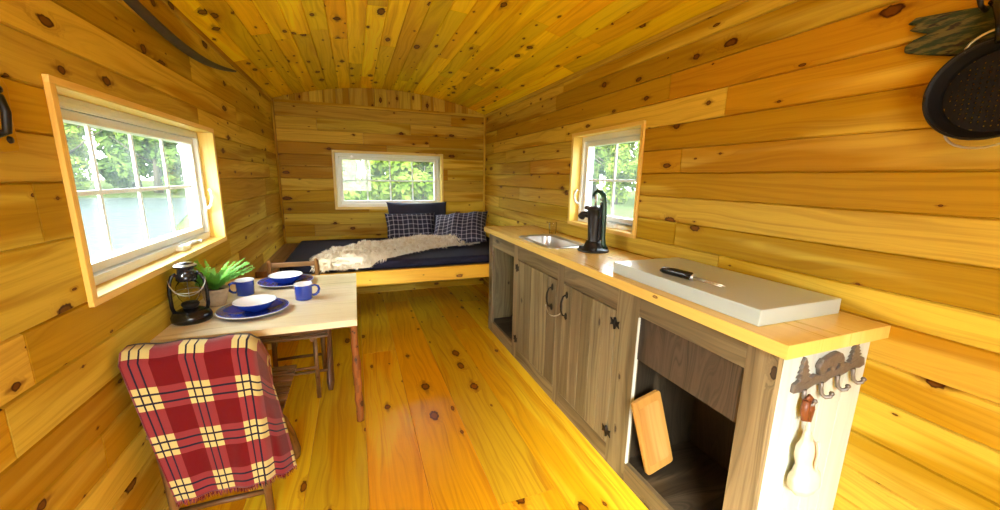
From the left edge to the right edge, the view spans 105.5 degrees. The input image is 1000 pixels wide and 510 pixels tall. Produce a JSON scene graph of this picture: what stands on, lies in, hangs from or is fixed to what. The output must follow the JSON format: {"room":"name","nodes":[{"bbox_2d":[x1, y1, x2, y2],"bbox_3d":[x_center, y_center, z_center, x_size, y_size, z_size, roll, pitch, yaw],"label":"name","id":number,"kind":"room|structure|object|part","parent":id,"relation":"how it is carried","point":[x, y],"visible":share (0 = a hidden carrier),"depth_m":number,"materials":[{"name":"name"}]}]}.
{"room":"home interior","nodes":[
{"label":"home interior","id":0,"kind":"room"},
{"bbox_2d":[0,0,283,509],"bbox_3d":[-1.345,0.010,1.347,0.110,2.340,5.950,-3,12,-20],"label":"wall","id":1,"kind":"structure","parent":0,"point":[73,435],"depth_m":1.07,"materials":[{"name":"brown wood"}]},
{"bbox_2d":[0,77,19,152],"bbox_3d":[-1.071,-0.301,0.802,0.058,0.185,0.158,-3,12,-20],"label":"wall plaque","id":2,"kind":"object","parent":1,"relation":"attached to","point":[8,137],"visible":1,"depth_m":0.83,"materials":[{"name":"brown wood"}]},
{"bbox_3d":[-1.065,-0.300,0.808,0.043,0.104,0.017,-1,12,-11],"label":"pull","id":3,"kind":"part","parent":2,"relation":"part of","materials":[{"name":"black metal"}]},
{"bbox_2d":[41,74,226,307],"bbox_3d":[-1.456,-0.273,1.589,0.150,0.629,1.256,-3,12,-20],"label":"window","id":4,"kind":"structure","parent":1,"relation":"in","point":[107,276],"depth_m":1.46,"materials":[{"name":"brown wood"}]},
{"bbox_3d":[-1.492,-0.271,1.576,0.055,0.505,1.134,-3,12,-20],"label":"sash","id":5,"kind":"part","parent":4,"relation":"part of","materials":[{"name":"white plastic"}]},
{"bbox_3d":[-1.488,-0.271,1.577,0.082,0.581,1.212,-3,12,-20],"label":"frame","id":6,"kind":"part","parent":4,"relation":"part of","materials":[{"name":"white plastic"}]},
{"bbox_3d":[-1.495,-0.050,1.834,0.075,0.043,0.110,-3,12,-20],"label":"crank handle","id":7,"kind":"part","parent":4,"relation":"part of","materials":[{"name":"white plastic"}]},
{"bbox_2d":[123,0,235,71],"bbox_3d":[-1.457,-1.001,1.754,0.032,0.126,1.722,-3,12,-20],"label":"stick","id":8,"kind":"object","parent":1,"relation":"attached to","point":[142,11],"visible":1,"depth_m":1.59,"materials":[{"name":"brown wood"}]},
{"bbox_2d":[158,0,271,100],"bbox_3d":[-1.264,-0.997,1.156,0.016,0.032,5.688,-3,12,-20],"label":"trim","id":9,"kind":"structure","parent":1,"relation":"attached to","point":[166,3],"depth_m":2.11,"materials":[{"name":"brown wood"}]},
{"bbox_2d":[272,88,483,293],"bbox_3d":[-1.319,-0.690,4.386,2.365,2.515,0.110,-3,12,-20],"label":"wall","id":10,"kind":"structure","parent":0,"point":[307,134],"depth_m":4.17,"materials":[{"name":"brown wood"}]},
{"bbox_2d":[271,99,286,243],"bbox_3d":[-2.278,-0.773,3.929,0.022,1.585,0.022,-3,12,-20],"label":"trim","id":11,"kind":"structure","parent":10,"relation":"attached to","point":[272,103],"depth_m":3.90,"materials":[{"name":"brown wood"}]},
{"bbox_2d":[273,99,483,117],"bbox_3d":[-1.225,-1.599,4.166,2.200,0.028,0.012,-3,12,-20],"label":"trim","id":12,"kind":"structure","parent":10,"relation":"attached to","point":[274,100],"depth_m":4.11,"materials":[{"name":"brown wood"}]},
{"bbox_2d":[332,150,443,209],"bbox_3d":[-1.260,-0.853,4.380,1.201,0.634,0.149,-3,12,-20],"label":"window","id":13,"kind":"structure","parent":10,"relation":"in","point":[340,203],"depth_m":4.33,"materials":[{"name":"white wood"}]},
{"bbox_3d":[-1.273,-0.860,4.414,1.079,0.510,0.055,-3,12,-20],"label":"sash","id":14,"kind":"part","parent":13,"relation":"part of","materials":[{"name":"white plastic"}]},
{"bbox_2d":[483,114,485,211],"bbox_3d":[-0.196,-0.898,4.700,0.022,1.600,0.022,-3,12,-20],"label":"trim","id":15,"kind":"structure","parent":10,"relation":"attached to","point":[484,137],"depth_m":4.64,"materials":[{"name":"brown wood"}]},
{"bbox_2d":[181,284,647,509],"bbox_3d":[-0.262,0.980,1.964,2.245,0.004,5.710,-3,12,-20],"label":"floor","id":16,"kind":"structure","parent":0,"point":[453,420],"depth_m":2.09,"materials":[{"name":"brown wood"}]},
{"bbox_2d":[146,364,300,509],"bbox_3d":[-1.118,0.635,1.567,0.456,0.794,0.528,-3,12,-20],"label":"folding chair","id":17,"kind":"object","parent":16,"relation":"on","point":[282,375],"visible":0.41,"depth_m":1.52,"materials":[{"name":"brown wood"}]},
{"bbox_3d":[-1.181,0.683,1.323,0.035,0.794,0.104,-5,13,-29],"label":"post","id":18,"kind":"part","parent":17,"relation":"part of","materials":[{"name":"brown wood"}]},
{"bbox_2d":[118,333,296,506],"bbox_3d":[-0.998,0.583,1.349,0.445,0.611,0.196,-8,15,-39],"label":"plaid blanket","id":19,"kind":"object","parent":17,"relation":"on","point":[209,410],"visible":1,"depth_m":1.29,"materials":[{"name":"red fabric"}]},
{"bbox_3d":[-0.906,0.668,1.424,0.033,0.794,0.105,-1,12,-11],"label":"post","id":20,"kind":"part","parent":17,"relation":"part of","materials":[{"name":"brown wood"}]},
{"bbox_3d":[-0.929,0.800,1.674,0.046,0.427,0.310,-3,12,-20],"label":"crossed leg","id":21,"kind":"part","parent":17,"relation":"part of","materials":[{"name":"brown wood"}]},
{"bbox_2d":[150,273,364,421],"bbox_3d":[-1.109,0.579,1.995,0.721,0.741,0.865,-3,12,-20],"label":"dining table","id":22,"kind":"object","parent":16,"relation":"on","point":[335,306],"visible":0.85,"depth_m":1.71,"materials":[{"name":"brown wood"}]},
{"bbox_2d":[167,261,212,325],"bbox_3d":[-1.294,0.152,1.581,0.142,0.252,0.142,-9,15,-40],"label":"lantern","id":23,"kind":"object","parent":22,"relation":"on","point":[188,289],"visible":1,"depth_m":1.55,"materials":[{"name":"black metal"}]},
{"bbox_3d":[-1.283,0.133,1.565,0.125,0.069,0.035,-9,15,-40],"label":"bail handle","id":24,"kind":"part","parent":23,"relation":"part of","materials":[{"name":"metal"}]},
{"bbox_3d":[-1.294,0.149,1.581,0.085,0.094,0.085,-9,15,-40],"label":"glass globe","id":25,"kind":"part","parent":23,"relation":"part of","materials":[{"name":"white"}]},
{"bbox_3d":[-1.295,0.207,1.592,0.064,0.030,0.064,-9,15,-40],"label":"burner","id":26,"kind":"part","parent":23,"relation":"part of","materials":[{"name":"black metal"}]},
{"bbox_3d":[-1.296,0.246,1.600,0.142,0.059,0.142,-9,15,-40],"label":"tank","id":27,"kind":"part","parent":23,"relation":"part of","materials":[{"name":"black metal"}]},
{"bbox_2d":[194,257,254,306],"bbox_3d":[-1.304,0.132,1.790,0.257,0.209,0.287,-3,12,-20],"label":"potted fern","id":28,"kind":"object","parent":22,"relation":"on","point":[218,291],"visible":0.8,"depth_m":1.77,"materials":[{"name":"plant"}]},
{"bbox_2d":[201,285,228,306],"bbox_3d":[-1.338,0.195,1.792,0.110,0.082,0.110,-3,12,-20],"label":"pot","id":29,"kind":"object","parent":28,"relation":"attached to","point":[218,294],"depth_m":1.77,"materials":[{"name":"ceramic"}]},
{"bbox_2d":[228,277,254,296],"bbox_3d":[-1.321,0.164,1.955,0.109,0.080,0.086,2,11,4],"label":"mug","id":30,"kind":"object","parent":22,"relation":"on","point":[244,286],"visible":0.98,"depth_m":1.93,"materials":[{"name":"blue ceramic"}]},
{"bbox_3d":[-1.360,0.168,1.927,0.039,0.064,0.011,-5,13,-28],"label":"handle","id":31,"kind":"part","parent":30,"relation":"part of","materials":[{"name":"blue ceramic"}]},
{"bbox_2d":[234,277,253,282],"bbox_3d":[-1.309,0.162,1.954,0.086,0.076,0.086,-5,13,-28],"label":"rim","id":32,"kind":"object","parent":30,"relation":"attached to","point":[247,279],"depth_m":1.96,"materials":[{"name":"white ceramic"}]},
{"bbox_2d":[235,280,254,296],"bbox_3d":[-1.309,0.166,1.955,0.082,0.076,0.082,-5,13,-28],"label":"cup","id":33,"kind":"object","parent":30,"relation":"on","point":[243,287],"depth_m":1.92,"materials":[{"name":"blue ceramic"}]},
{"bbox_2d":[214,298,289,318],"bbox_3d":[-1.109,0.245,1.715,0.285,0.023,0.285,-3,12,-20],"label":"plate","id":34,"kind":"object","parent":22,"relation":"on","point":[228,311],"visible":0.7,"depth_m":1.69,"materials":[{"name":"blue ceramic"}]},
{"bbox_2d":[232,294,276,312],"bbox_3d":[-1.108,0.226,1.723,0.173,0.048,0.173,-3,12,-20],"label":"bowl","id":35,"kind":"object","parent":34,"relation":"on","point":[261,302],"visible":1,"depth_m":1.74,"materials":[{"name":"blue ceramic"}]},
{"bbox_2d":[257,274,313,286],"bbox_3d":[-1.220,0.151,2.172,0.285,0.023,0.285,-3,12,-20],"label":"plate","id":36,"kind":"object","parent":22,"relation":"on","point":[265,282],"visible":0.62,"depth_m":2.15,"materials":[{"name":"blue ceramic"}]},
{"bbox_2d":[268,271,302,283],"bbox_3d":[-1.221,0.133,2.173,0.173,0.048,0.173,-3,12,-20],"label":"bowl","id":37,"kind":"object","parent":36,"relation":"on","point":[284,277],"visible":1,"depth_m":2.17,"materials":[{"name":"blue ceramic"}]},
{"bbox_3d":[-0.979,0.328,1.583,0.668,0.035,0.038,-3,12,-21],"label":"rail","id":38,"kind":"part","parent":22,"relation":"part of","materials":[{"name":"brown wood"}]},
{"bbox_2d":[293,281,319,300],"bbox_3d":[-0.971,0.181,1.902,0.109,0.080,0.086,2,11,4],"label":"mug","id":39,"kind":"object","parent":22,"relation":"on","point":[303,291],"visible":1,"depth_m":1.88,"materials":[{"name":"blue ceramic"}]},
{"bbox_2d":[293,281,311,286],"bbox_3d":[-0.983,0.178,1.903,0.086,0.076,0.086,-5,13,-28],"label":"rim","id":40,"kind":"object","parent":39,"relation":"attached to","point":[303,283],"depth_m":1.92,"materials":[{"name":"white ceramic"}]},
{"bbox_2d":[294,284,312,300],"bbox_3d":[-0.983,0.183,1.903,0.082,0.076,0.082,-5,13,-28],"label":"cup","id":41,"kind":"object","parent":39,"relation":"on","point":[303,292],"depth_m":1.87,"materials":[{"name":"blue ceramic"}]},
{"bbox_3d":[-0.932,0.176,1.930,0.039,0.064,0.011,-5,13,-28],"label":"handle","id":42,"kind":"part","parent":39,"relation":"part of","materials":[{"name":"blue ceramic"}]},
{"bbox_3d":[-0.785,0.582,2.079,0.055,0.713,0.050,-3,12,-20],"label":"table leg","id":43,"kind":"part","parent":22,"relation":"part of","materials":[{"name":"brown wood"}]},
{"bbox_2d":[261,258,334,397],"bbox_3d":[-1.309,0.464,2.401,0.456,0.794,0.528,-3,12,-20],"label":"folding chair","id":44,"kind":"object","parent":16,"relation":"on","point":[328,364],"visible":0.27,"depth_m":2.44,"materials":[{"name":"brown wood"}]},
{"bbox_3d":[-1.520,0.431,2.544,0.033,0.794,0.105,-1,12,-11],"label":"post","id":45,"kind":"part","parent":44,"relation":"part of","materials":[{"name":"brown wood"}]},
{"bbox_3d":[-1.388,0.063,2.554,0.279,0.032,0.014,-3,12,-20],"label":"rail","id":46,"kind":"part","parent":44,"relation":"part of","materials":[{"name":"brown wood"}]},
{"bbox_3d":[-1.123,0.677,2.332,0.028,0.410,0.060,-3,12,-20],"label":"leg","id":47,"kind":"part","parent":44,"relation":"part of","materials":[{"name":"brown wood"}]},
{"bbox_3d":[-1.246,0.416,2.646,0.035,0.794,0.104,-5,13,-29],"label":"post","id":48,"kind":"part","parent":44,"relation":"part of","materials":[{"name":"brown wood"}]},
{"bbox_3d":[-1.120,0.629,2.508,0.046,0.427,0.310,-3,12,-20],"label":"crossed leg","id":49,"kind":"part","parent":44,"relation":"part of","materials":[{"name":"brown wood"}]},
{"bbox_2d":[255,243,488,349],"bbox_3d":[-1.018,0.255,3.888,2.239,0.630,1.366,-3,12,-20],"label":"bed","id":50,"kind":"object","parent":16,"relation":"on","point":[473,270],"visible":0.29,"depth_m":3.25,"materials":[{"name":"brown wood"}]},
{"bbox_3d":[-1.797,0.462,2.962,0.060,0.562,0.063,-3,12,-20],"label":"leg","id":51,"kind":"part","parent":50,"relation":"part of","materials":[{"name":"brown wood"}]},
{"bbox_2d":[279,236,488,273],"bbox_3d":[-0.952,-0.051,3.859,2.062,0.075,1.298,-3,12,-20],"label":"mattress","id":52,"kind":"object","parent":50,"relation":"on","point":[476,253],"visible":0.35,"depth_m":3.43,"materials":[{"name":"blue fabric"}]},
{"bbox_2d":[309,233,479,272],"bbox_3d":[-0.970,-0.092,3.612,0.661,0.192,1.749,10,14,38],"label":"sheepskin","id":53,"kind":"object","parent":52,"relation":"on","point":[363,254],"visible":0.87,"depth_m":3.25,"materials":[{"name":"beige fur"}]},
{"bbox_2d":[384,213,434,238],"bbox_3d":[-0.969,-0.304,4.160,0.554,0.302,0.197,-3,12,-20],"label":"pillow","id":54,"kind":"object","parent":52,"relation":"on","point":[398,225],"visible":0.82,"depth_m":4.09,"materials":[{"name":"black fabric"}]},
{"bbox_2d":[386,202,445,227],"bbox_3d":[-0.932,-0.400,4.349,0.690,0.409,0.244,-3,12,-20],"label":"pillow","id":55,"kind":"object","parent":52,"relation":"on","point":[439,208],"visible":0.37,"depth_m":4.29,"materials":[{"name":"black fabric"}]},
{"bbox_2d":[434,211,487,243],"bbox_3d":[-0.428,-0.291,4.073,0.625,0.340,0.414,2,11,3],"label":"pillow","id":56,"kind":"object","parent":52,"relation":"on","point":[469,227],"visible":0.87,"depth_m":4.00,"materials":[{"name":"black fabric"}]},
{"bbox_2d":[488,234,869,509],"bbox_3d":[0.513,0.460,2.344,0.473,0.897,2.478,-3,12,-20],"label":"base cabinet","id":57,"kind":"object","parent":16,"relation":"on","point":[734,424],"visible":0.85,"depth_m":1.67,"materials":[{"name":"brown wood"}]},
{"bbox_3d":[0.111,0.224,3.482,0.401,0.892,0.020,-3,12,-20],"label":"panel","id":58,"kind":"part","parent":57,"relation":"part of","materials":[{"name":"brown wood"}]},
{"bbox_3d":[0.235,0.422,2.562,0.020,0.672,0.577,-3,12,-20],"label":"cabinet door","id":59,"kind":"part","parent":57,"relation":"part of","materials":[{"name":"brown wood"}]},
{"bbox_3d":[0.293,0.254,2.287,0.043,0.169,0.024,-3,12,-20],"label":"door handle","id":60,"kind":"part","parent":57,"relation":"part of","materials":[{"name":"black metal"}]},
{"bbox_3d":[0.353,0.286,2.131,0.043,0.169,0.024,-3,12,-20],"label":"door handle","id":61,"kind":"part","parent":57,"relation":"part of","materials":[{"name":"black metal"}]},
{"bbox_3d":[0.447,0.537,2.009,0.020,0.672,0.467,-3,12,-20],"label":"cabinet door","id":62,"kind":"part","parent":57,"relation":"part of","materials":[{"name":"brown wood"}]},
{"bbox_2d":[494,316,727,509],"bbox_3d":[0.537,0.812,2.426,0.400,0.016,2.437,-3,12,-20],"label":"shelf","id":63,"kind":"object","parent":57,"relation":"attached to","point":[695,479],"depth_m":1.66,"materials":[{"name":"brown wood"}]},
{"bbox_2d":[631,390,672,474],"bbox_3d":[0.658,0.766,1.642,0.221,0.373,0.056,-3,12,-20],"label":"cutting board","id":64,"kind":"object","parent":57,"relation":"on","point":[648,411],"visible":1,"depth_m":1.63,"materials":[{"name":"brown wood"}]},
{"bbox_3d":[0.661,0.766,1.633,0.167,0.291,0.032,-3,12,-20],"label":"inlay panel","id":65,"kind":"part","parent":64,"relation":"part of","materials":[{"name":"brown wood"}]},
{"bbox_2d":[484,225,890,359],"bbox_3d":[0.525,0.002,2.254,0.463,0.040,2.557,-3,12,-20],"label":"countertop","id":66,"kind":"structure","parent":57,"relation":"on","point":[789,340],"depth_m":1.21,"materials":[{"name":"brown wood"}]},
{"bbox_2d":[519,234,583,248],"bbox_3d":[0.348,-0.024,2.626,0.300,0.159,0.560,-3,12,-20],"label":"sink","id":67,"kind":"object","parent":66,"relation":"in","point":[545,240],"visible":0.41,"depth_m":2.75,"materials":[{"name":"metal"}]},
{"bbox_3d":[0.348,-0.020,2.627,0.224,0.151,0.464,-3,12,-20],"label":"bowl","id":68,"kind":"part","parent":67,"relation":"part of","materials":[{"name":"metal"}]},
{"bbox_2d":[549,222,556,233],"bbox_3d":[0.413,-0.212,2.983,0.066,0.087,0.066,-3,12,-20],"label":"drinking glass","id":69,"kind":"object","parent":66,"relation":"on","point":[552,225],"visible":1,"depth_m":2.96,"materials":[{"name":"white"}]},
{"bbox_2d":[577,189,608,253],"bbox_3d":[0.557,-0.207,2.262,0.205,0.368,0.188,5,12,18],"label":"pump","id":70,"kind":"object","parent":66,"relation":"on","point":[596,215],"visible":1,"depth_m":2.22,"materials":[{"name":"black metal"}]},
{"bbox_3d":[0.521,-0.259,2.321,0.047,0.090,0.100,-6,13,-32],"label":"spout","id":71,"kind":"part","parent":70,"relation":"part of","materials":[{"name":"black metal"}]},
{"bbox_3d":[0.583,-0.213,2.230,0.028,0.343,0.135,-6,13,-32],"label":"lever handle","id":72,"kind":"part","parent":70,"relation":"part of","materials":[{"name":"black metal"}]},
{"bbox_2d":[613,257,840,326],"bbox_3d":[0.821,0.112,1.503,0.380,0.052,0.693,-3,12,-20],"label":"cutting board","id":73,"kind":"object","parent":66,"relation":"on","point":[756,301],"visible":1,"depth_m":1.32,"materials":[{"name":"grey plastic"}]},
{"bbox_2d":[660,267,724,286],"bbox_3d":[0.722,0.079,1.446,0.031,0.033,0.254,-6,13,-32],"label":"knife","id":74,"kind":"object","parent":73,"relation":"on","point":[675,272],"visible":1,"depth_m":1.46,"materials":[{"name":"black plastic"}]},
{"bbox_3d":[0.692,0.070,1.492,0.031,0.033,0.142,-6,13,-32],"label":"handle","id":75,"kind":"part","parent":74,"relation":"part of","materials":[{"name":"black plastic"}]},
{"bbox_3d":[0.673,0.394,1.397,0.014,0.192,0.468,-3,12,-20],"label":"false drawer","id":76,"kind":"part","parent":57,"relation":"part of","materials":[{"name":"brown wood"}]},
{"bbox_3d":[0.724,0.403,2.413,0.014,0.796,2.437,-3,12,-20],"label":"panel","id":77,"kind":"part","parent":57,"relation":"part of","materials":[{"name":"brown wood"}]},
{"bbox_3d":[0.976,0.693,1.229,0.405,0.892,0.020,-3,12,-20],"label":"panel","id":78,"kind":"part","parent":57,"relation":"part of","materials":[{"name":"white paint"}]},
{"bbox_2d":[790,344,866,406],"bbox_3d":[1.000,0.352,1.133,0.327,0.172,0.041,-3,12,-20],"label":"hook rack","id":79,"kind":"object","parent":57,"relation":"attached to","point":[833,364],"visible":0.98,"depth_m":1.13,"materials":[{"name":"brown metal"}]},
{"bbox_2d":[787,394,820,496],"bbox_3d":[0.935,0.571,1.139,0.131,0.346,0.062,-3,12,-20],"label":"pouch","id":80,"kind":"object","parent":79,"relation":"hanging from","point":[804,479],"visible":1,"depth_m":1.13,"materials":[{"name":"fabric"}]},
{"bbox_3d":[0.911,0.515,1.123,0.026,0.064,0.026,-9,15,-42],"label":"cord","id":81,"kind":"part","parent":80,"relation":"part of","materials":[{"name":"beige fabric"}]},
{"bbox_3d":[0.931,0.594,1.113,0.018,0.101,0.014,2,11,6],"label":"draw cord","id":82,"kind":"part","parent":80,"relation":"part of","materials":[{"name":"beige fabric"}]},
{"bbox_3d":[0.995,0.357,1.149,0.327,0.075,0.012,-3,12,-20],"label":"rack plate","id":83,"kind":"part","parent":79,"relation":"part of","materials":[{"name":"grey metal"}]},
{"bbox_2d":[169,0,728,113],"bbox_3d":[-0.222,-1.216,1.522,2.471,0.295,5.950,-3,12,-20],"label":"ceiling","id":84,"kind":"structure","parent":0,"point":[481,56],"depth_m":2.40,"materials":[{"name":"brown wood"}]},
{"bbox_2d":[484,0,999,509],"bbox_3d":[0.859,-0.114,2.165,0.110,2.340,5.950,-3,12,-20],"label":"wall","id":85,"kind":"structure","parent":0,"point":[788,142],"depth_m":1.27,"materials":[{"name":"brown wood"}]},
{"bbox_2d":[567,120,645,238],"bbox_3d":[0.718,-0.490,2.504,0.150,0.654,0.751,-3,12,-20],"label":"window","id":86,"kind":"structure","parent":85,"relation":"in","point":[584,143],"depth_m":2.58,"materials":[{"name":"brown wood"}]},
{"bbox_3d":[0.749,-0.492,2.516,0.082,0.606,0.707,-3,12,-20],"label":"frame","id":87,"kind":"part","parent":86,"relation":"part of","materials":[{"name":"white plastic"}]},
{"bbox_3d":[0.753,-0.492,2.518,0.055,0.530,0.629,-3,12,-20],"label":"sash","id":88,"kind":"part","parent":86,"relation":"part of","materials":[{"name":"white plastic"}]},
{"bbox_3d":[0.708,-0.198,2.466,0.075,0.043,0.110,-3,12,-20],"label":"crank handle","id":89,"kind":"part","parent":86,"relation":"part of","materials":[{"name":"white plastic"}]},
{"bbox_2d":[485,0,749,116],"bbox_3d":[0.823,-1.114,1.931,0.016,0.032,5.688,-3,12,-20],"label":"trim","id":90,"kind":"structure","parent":85,"relation":"attached to","point":[730,4],"depth_m":2.05,"materials":[{"name":"brown wood"}]},
{"bbox_2d":[904,0,994,55],"bbox_3d":[1.199,-0.550,0.929,0.066,0.164,0.340,-3,12,-20],"label":"bark slab","id":91,"kind":"object","parent":85,"relation":"attached to","point":[949,33],"visible":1,"depth_m":1.00,"materials":[{"name":"brown wood"}]},
{"bbox_2d":[922,0,999,148],"bbox_3d":[1.191,-0.439,0.907,0.053,0.362,0.238,-3,12,-20],"label":"pan","id":92,"kind":"object","parent":91,"relation":"hanging from","point":[937,95],"visible":1,"depth_m":0.96,"materials":[{"name":"metal"}]},
{"bbox_3d":[1.174,-0.283,0.933,0.005,0.045,0.129,-3,12,-20],"label":"wire handle","id":93,"kind":"part","parent":92,"relation":"part of","materials":[{"name":"silver metal"}]},
{"bbox_3d":[1.178,-0.513,0.886,0.005,0.045,0.129,-3,12,-20],"label":"wire handle","id":94,"kind":"part","parent":92,"relation":"part of","materials":[{"name":"silver metal"}]},
{"label":"outside","id":95,"kind":"structure","parent":0,"visible":0},
{"bbox_2d":[78,180,185,197],"bbox_3d":[-54.268,-6.851,37.244,65.000,0.900,30.000,-3,12,-20],"label":"bank","id":96,"kind":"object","parent":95,"point":[146,183],"visible":0.05,"depth_m":34.18,"materials":[{"name":"green plant"}]},
{"bbox_2d":[79,126,85,138],"bbox_3d":[-42.841,-11.922,35.638,6.625,11.555,6.899,3,12,9],"label":"leafy tree","id":97,"kind":"object","parent":96,"relation":"on","point":[83,129],"visible":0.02,"depth_m":37.87,"materials":[{"name":"green plant"}]},
{"bbox_2d":[63,123,102,190],"bbox_3d":[-35.344,-9.537,30.456,5.599,9.412,5.363,7,13,29],"label":"leafy tree","id":98,"kind":"object","parent":96,"relation":"on","point":[78,149],"visible":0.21,"depth_m":31.05,"materials":[{"name":"green plant"}]},
{"bbox_2d":[90,127,152,188],"bbox_3d":[-37.115,-12.133,38.123,6.416,11.189,6.681,-8,14,-37],"label":"leafy tree","id":99,"kind":"object","parent":96,"relation":"on","point":[103,139],"visible":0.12,"depth_m":36.72,"materials":[{"name":"green plant"}]},
{"bbox_2d":[105,132,184,193],"bbox_3d":[-30.021,-10.234,32.577,5.904,9.889,5.670,5,12,17],"label":"leafy tree","id":100,"kind":"object","parent":96,"relation":"on","point":[150,152],"visible":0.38,"depth_m":32.31,"materials":[{"name":"green plant"}]},
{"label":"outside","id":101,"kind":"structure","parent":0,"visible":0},
{"bbox_2d":[170,191,634,233],"bbox_3d":[-3.549,0.150,9.581,120.000,0.001,120.000,-3,12,-20],"label":"ground","id":102,"kind":"structure","parent":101,"point":[626,210],"depth_m":28.14,"materials":[{"name":"green plant"}]},
{"bbox_2d":[338,156,372,199],"bbox_3d":[-4.767,-2.257,10.276,2.736,4.599,2.621,-3,12,-22],"label":"leafy tree","id":103,"kind":"object","parent":102,"relation":"on","point":[353,190],"visible":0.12,"depth_m":10.02,"materials":[{"name":"green plant"}]},
{"bbox_2d":[357,157,393,199],"bbox_3d":[-4.808,-4.957,16.571,4.481,7.533,4.292,12,16,44],"label":"leafy tree","id":104,"kind":"object","parent":102,"relation":"on","point":[375,169],"visible":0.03,"depth_m":15.39,"materials":[{"name":"green plant"}]},
{"bbox_2d":[372,158,433,199],"bbox_3d":[-2.349,-2.572,11.293,2.801,4.916,2.925,2,11,5],"label":"leafy tree","id":105,"kind":"object","parent":102,"relation":"on","point":[401,170],"visible":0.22,"depth_m":10.46,"materials":[{"name":"green plant"}]},
{"bbox_2d":[591,146,606,198],"bbox_3d":[10.912,-11.869,43.231,6.566,10.998,6.306,-5,13,-28],"label":"leafy tree","id":106,"kind":"object","parent":102,"relation":"on","point":[598,169],"visible":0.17,"depth_m":41.81,"materials":[{"name":"green plant"}]},
{"bbox_2d":[594,142,639,203],"bbox_3d":[10.570,-8.573,33.641,4.839,8.492,5.052,-3,12,-20],"label":"leafy tree","id":107,"kind":"object","parent":102,"relation":"on","point":[627,165],"visible":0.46,"depth_m":33.04,"materials":[{"name":"green plant"}]},
{"bbox_2d":[625,175,635,190],"bbox_3d":[16.544,-11.019,40.820,6.256,10.478,6.008,9,14,34],"label":"leafy tree","id":108,"kind":"object","parent":102,"relation":"on","point":[632,185],"visible":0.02,"depth_m":41.22,"materials":[{"name":"green plant"}]},
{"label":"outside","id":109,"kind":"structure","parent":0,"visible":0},
{"bbox_2d":[78,198,188,258],"bbox_3d":[-38.947,-0.734,10.568,58.500,0.001,34.000,-3,12,-20],"label":"water","id":110,"kind":"structure","parent":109,"point":[124,218],"depth_m":16.77,"materials":[{"name":"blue liquid"}]}
]}

